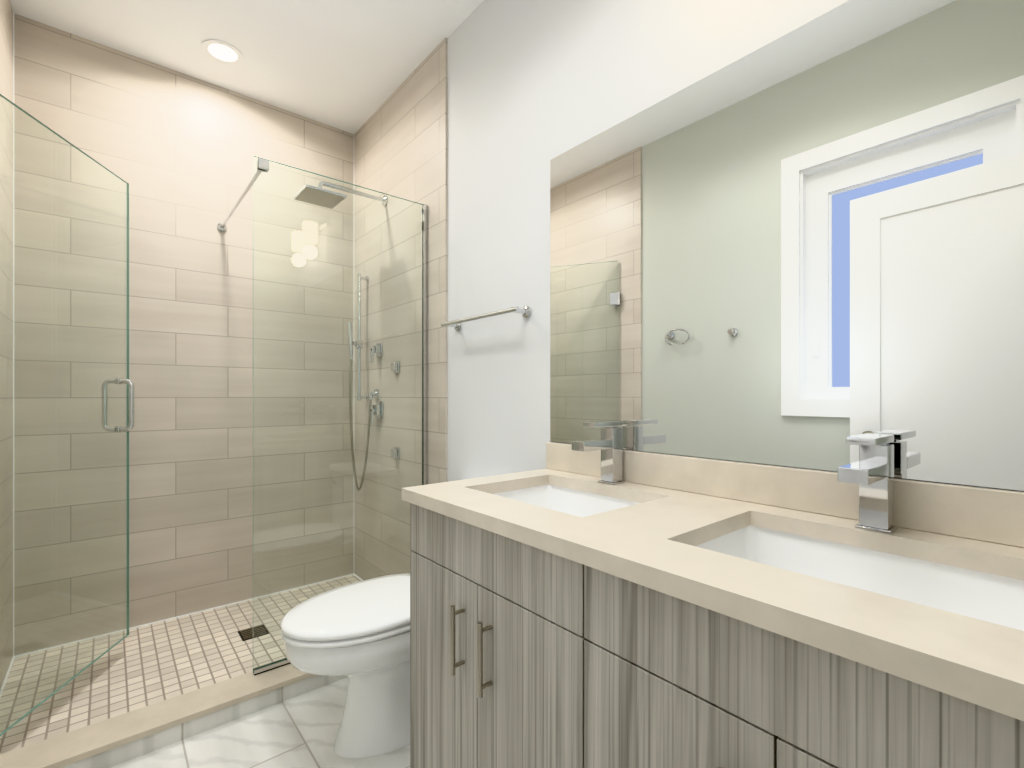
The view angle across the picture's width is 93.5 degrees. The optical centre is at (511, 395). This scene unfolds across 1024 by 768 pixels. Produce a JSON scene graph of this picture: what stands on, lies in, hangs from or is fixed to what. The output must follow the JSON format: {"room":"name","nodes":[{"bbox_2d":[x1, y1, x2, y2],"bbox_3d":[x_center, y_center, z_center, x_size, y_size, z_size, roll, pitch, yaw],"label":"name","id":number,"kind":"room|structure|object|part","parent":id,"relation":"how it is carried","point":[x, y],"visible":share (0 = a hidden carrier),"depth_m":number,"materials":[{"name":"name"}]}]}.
{"room":"bathroom","nodes":[
{"label":"bathroom","id":0,"kind":"room"},
{"bbox_2d":[0,575,409,767],"bbox_3d":[-0.188,1.156,0.886,1.810,0.108,4.540,0,0,-40],"label":"floor","id":1,"kind":"structure","parent":0,"point":[140,667],"depth_m":1.80,"materials":[{"name":"tile"}]},
{"bbox_2d":[0,663,347,767],"bbox_3d":[-0.942,1.091,1.786,1.468,0.077,0.150,0,0,-40],"label":"shower curb","id":2,"kind":"structure","parent":1,"relation":"on","point":[116,740],"depth_m":1.57,"materials":[{"name":"stone"}]},
{"bbox_2d":[217,155,426,675],"bbox_3d":[-0.971,0.074,2.385,0.740,1.958,0.892,0,0,-40],"label":"glass panel","id":3,"kind":"object","parent":2,"relation":"on","point":[263,164],"visible":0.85,"depth_m":2.03,"materials":[{"name":"clear glass"}]},
{"bbox_2d":[238,624,268,640],"bbox_3d":[-1.201,1.100,2.236,0.110,0.004,0.110,0,0,-40],"label":"floor drain","id":4,"kind":"object","parent":1,"relation":"on","point":[246,634],"visible":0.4,"depth_m":2.23,"materials":[{"name":"grey metal"}]},
{"bbox_2d":[281,574,409,757],"bbox_3d":[-0.386,0.755,1.672,0.770,0.750,0.414,0,0,-40],"label":"toilet","id":5,"kind":"object","parent":1,"relation":"on","point":[357,634],"visible":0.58,"depth_m":1.51,"materials":[{"name":"white ceramic"}]},
{"bbox_3d":[-0.467,0.700,1.604,0.558,0.056,0.382,0,0,-40],"label":"lid","id":6,"kind":"part","parent":5,"relation":"part of","materials":[{"name":"white ceramic"}]},
{"bbox_2d":[402,497,1023,767],"bbox_3d":[0.316,0.706,0.990,0.580,0.847,1.244,0,0,-40],"label":"bathroom vanity","id":7,"kind":"object","parent":1,"relation":"on","point":[605,600],"depth_m":0.75,"materials":[{"name":"grey wood"}]},
{"bbox_2d":[402,469,1023,704],"bbox_3d":[0.320,0.266,1.001,0.561,0.032,1.256,0,0,-40],"label":"countertop","id":8,"kind":"structure","parent":7,"relation":"on","point":[647,538],"depth_m":0.73,"materials":[{"name":"beige stone"}]},
{"bbox_2d":[482,477,653,516],"bbox_3d":[0.131,0.349,1.258,0.389,0.158,0.494,0,0,-40],"label":"sink","id":9,"kind":"object","parent":8,"relation":"in","point":[583,500],"depth_m":1.44,"materials":[{"name":"white ceramic"}]},
{"bbox_2d":[570,421,625,484],"bbox_3d":[0.243,0.162,1.351,0.172,0.176,0.056,0,0,-40],"label":"faucet","id":10,"kind":"object","parent":8,"relation":"on","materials":[{"name":"silver metal"}]},
{"bbox_2d":[686,517,1023,628],"bbox_3d":[0.532,0.349,0.778,0.389,0.158,0.494,0,0,-40],"label":"sink","id":11,"kind":"object","parent":8,"relation":"in","point":[990,590],"depth_m":0.87,"materials":[{"name":"white ceramic"}]},
{"bbox_2d":[834,433,901,532],"bbox_3d":[0.644,0.162,0.872,0.172,0.176,0.056,0,0,-40],"label":"faucet","id":12,"kind":"object","parent":8,"relation":"on","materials":[{"name":"silver metal"}]},
{"bbox_2d":[10,0,482,133],"bbox_3d":[-0.188,-1.650,0.886,1.810,0.080,4.540,0,0,-40],"label":"ceiling","id":13,"kind":"structure","parent":0,"point":[350,66],"depth_m":2.17,"materials":[{"name":"white paint"}]},
{"bbox_2d":[202,39,242,64],"bbox_3d":[-1.355,-1.606,2.256,0.166,0.007,0.166,0,0,-40],"label":"recessed light","id":14,"kind":"object","parent":13,"relation":"in","point":[222,52],"visible":1,"depth_m":2.25,"materials":[{"name":"white"}]},
{"bbox_2d":[447,0,1023,491],"bbox_3d":[0.412,-0.240,1.454,0.160,2.740,4.440,0,0,-40],"label":"wall","id":15,"kind":"structure","parent":0,"point":[535,88],"depth_m":1.77,"materials":[{"name":"white paint"}]},
{"bbox_2d":[354,37,446,579],"bbox_3d":[-0.632,-0.240,2.568,0.011,2.740,1.049,0,0,-40],"label":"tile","id":16,"kind":"structure","parent":15,"relation":"attached to","point":[400,142],"depth_m":2.50,"materials":[{"name":"beige tile"}]},
{"bbox_2d":[293,181,387,208],"bbox_3d":[-0.865,-1.038,2.485,0.450,0.110,0.200,0,0,-40],"label":"shower head","id":17,"kind":"object","parent":16,"relation":"attached to","point":[320,200],"depth_m":2.41},
{"bbox_2d":[347,274,378,489],"bbox_3d":[-0.847,-0.082,2.716,0.125,1.236,0.173,0,0,-40],"label":"handheld shower","id":18,"kind":"object","parent":16,"relation":"attached to","point":[359,279],"depth_m":2.72,"materials":[{"name":"silver metal"}]},
{"bbox_2d":[371,401,382,423],"bbox_3d":[-0.756,0.094,2.667,0.050,0.122,0.095,0,0,-40],"label":"valve","id":19,"kind":"object","parent":16,"relation":"attached to","point":[374,410],"depth_m":2.65,"materials":[{"name":"silver metal"}]},
{"bbox_2d":[371,342,382,362],"bbox_3d":[-0.756,-0.237,2.667,0.050,0.112,0.075,0,0,-40],"label":"valve","id":20,"kind":"object","parent":16,"relation":"attached to","point":[376,348],"depth_m":2.65,"materials":[{"name":"silver metal"}]},
{"bbox_2d":[390,361,399,372],"bbox_3d":[-0.613,-0.150,2.513,0.028,0.060,0.060,0,0,-40],"label":"shower body jet","id":21,"kind":"object","parent":16,"relation":"attached to","point":[396,366],"depth_m":2.50,"materials":[{"name":"silver metal"}]},
{"bbox_2d":[390,447,399,458],"bbox_3d":[-0.613,0.300,2.513,0.028,0.060,0.060,0,0,-40],"label":"shower body jet","id":22,"kind":"object","parent":16,"relation":"attached to","point":[393,450],"depth_m":2.50,"materials":[{"name":"silver metal"}]},
{"bbox_2d":[441,306,530,330],"bbox_3d":[-0.118,-0.305,1.903,0.074,0.044,0.500,0,0,-40],"label":"towel rail","id":23,"kind":"object","parent":15,"relation":"attached to","point":[525,311],"visible":1,"depth_m":1.81,"materials":[{"name":"silver metal"}]},
{"bbox_2d":[546,442,1023,544],"bbox_3d":[0.527,0.205,1.174,0.021,0.090,1.256,0,0,-40],"label":"backsplash","id":24,"kind":"structure","parent":15,"relation":"attached to","point":[987,514],"depth_m":1.03,"materials":[{"name":"beige stone"}]},
{"bbox_2d":[550,0,1023,490],"bbox_3d":[0.530,-0.326,1.183,0.006,0.968,1.233,0,0,-40],"label":"mirror","id":25,"kind":"object","parent":15,"relation":"attached to","point":[802,246],"visible":1,"depth_m":1.03,"materials":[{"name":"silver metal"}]},
{"bbox_3d":[-1.655,-0.240,2.514,1.650,2.740,0.160,0,0,-40],"label":"wall","id":26,"kind":"structure","parent":0,"visible":0},
{"bbox_2d":[0,13,17,696],"bbox_3d":[-1.820,-0.254,1.696,0.006,2.711,0.840,0,0,-40],"label":"trim","id":27,"kind":"structure","parent":26,"relation":"attached to","point":[9,669],"depth_m":2.02,"materials":[{"name":"white metal"}]},
{"bbox_2d":[14,13,353,655],"bbox_3d":[-1.539,-0.240,2.499,1.490,2.740,0.011,0,0,-40],"label":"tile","id":28,"kind":"structure","parent":26,"relation":"attached to","point":[176,150],"depth_m":2.37,"materials":[{"name":"beige tile"}]},
{"bbox_2d":[18,574,352,656],"bbox_3d":[-1.534,-0.254,2.493,1.468,2.711,0.006,0,0,-40],"label":"trim","id":29,"kind":"structure","parent":26,"relation":"attached to","point":[350,574],"depth_m":2.38,"materials":[{"name":"white"}]},
{"bbox_3d":[-0.801,-0.240,0.333,0.160,2.740,4.280,0,0,-40],"label":"wall","id":30,"kind":"structure","parent":0,"visible":0},
{"bbox_2d":[0,0,12,689],"bbox_3d":[-1.766,-0.240,1.618,0.011,2.740,1.049,0,0,-40],"label":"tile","id":31,"kind":"structure","parent":30,"relation":"attached to","point":[6,51],"depth_m":1.90,"materials":[{"name":"beige tile"}]},
{"bbox_2d":[0,94,134,735],"bbox_3d":[-1.582,0.059,1.702,0.119,1.927,0.719,0,0,-9],"label":"shower door","id":32,"kind":"structure","parent":31,"relation":"attached to","point":[130,403],"depth_m":1.74,"materials":[{"name":"clear glass"}]}
]}

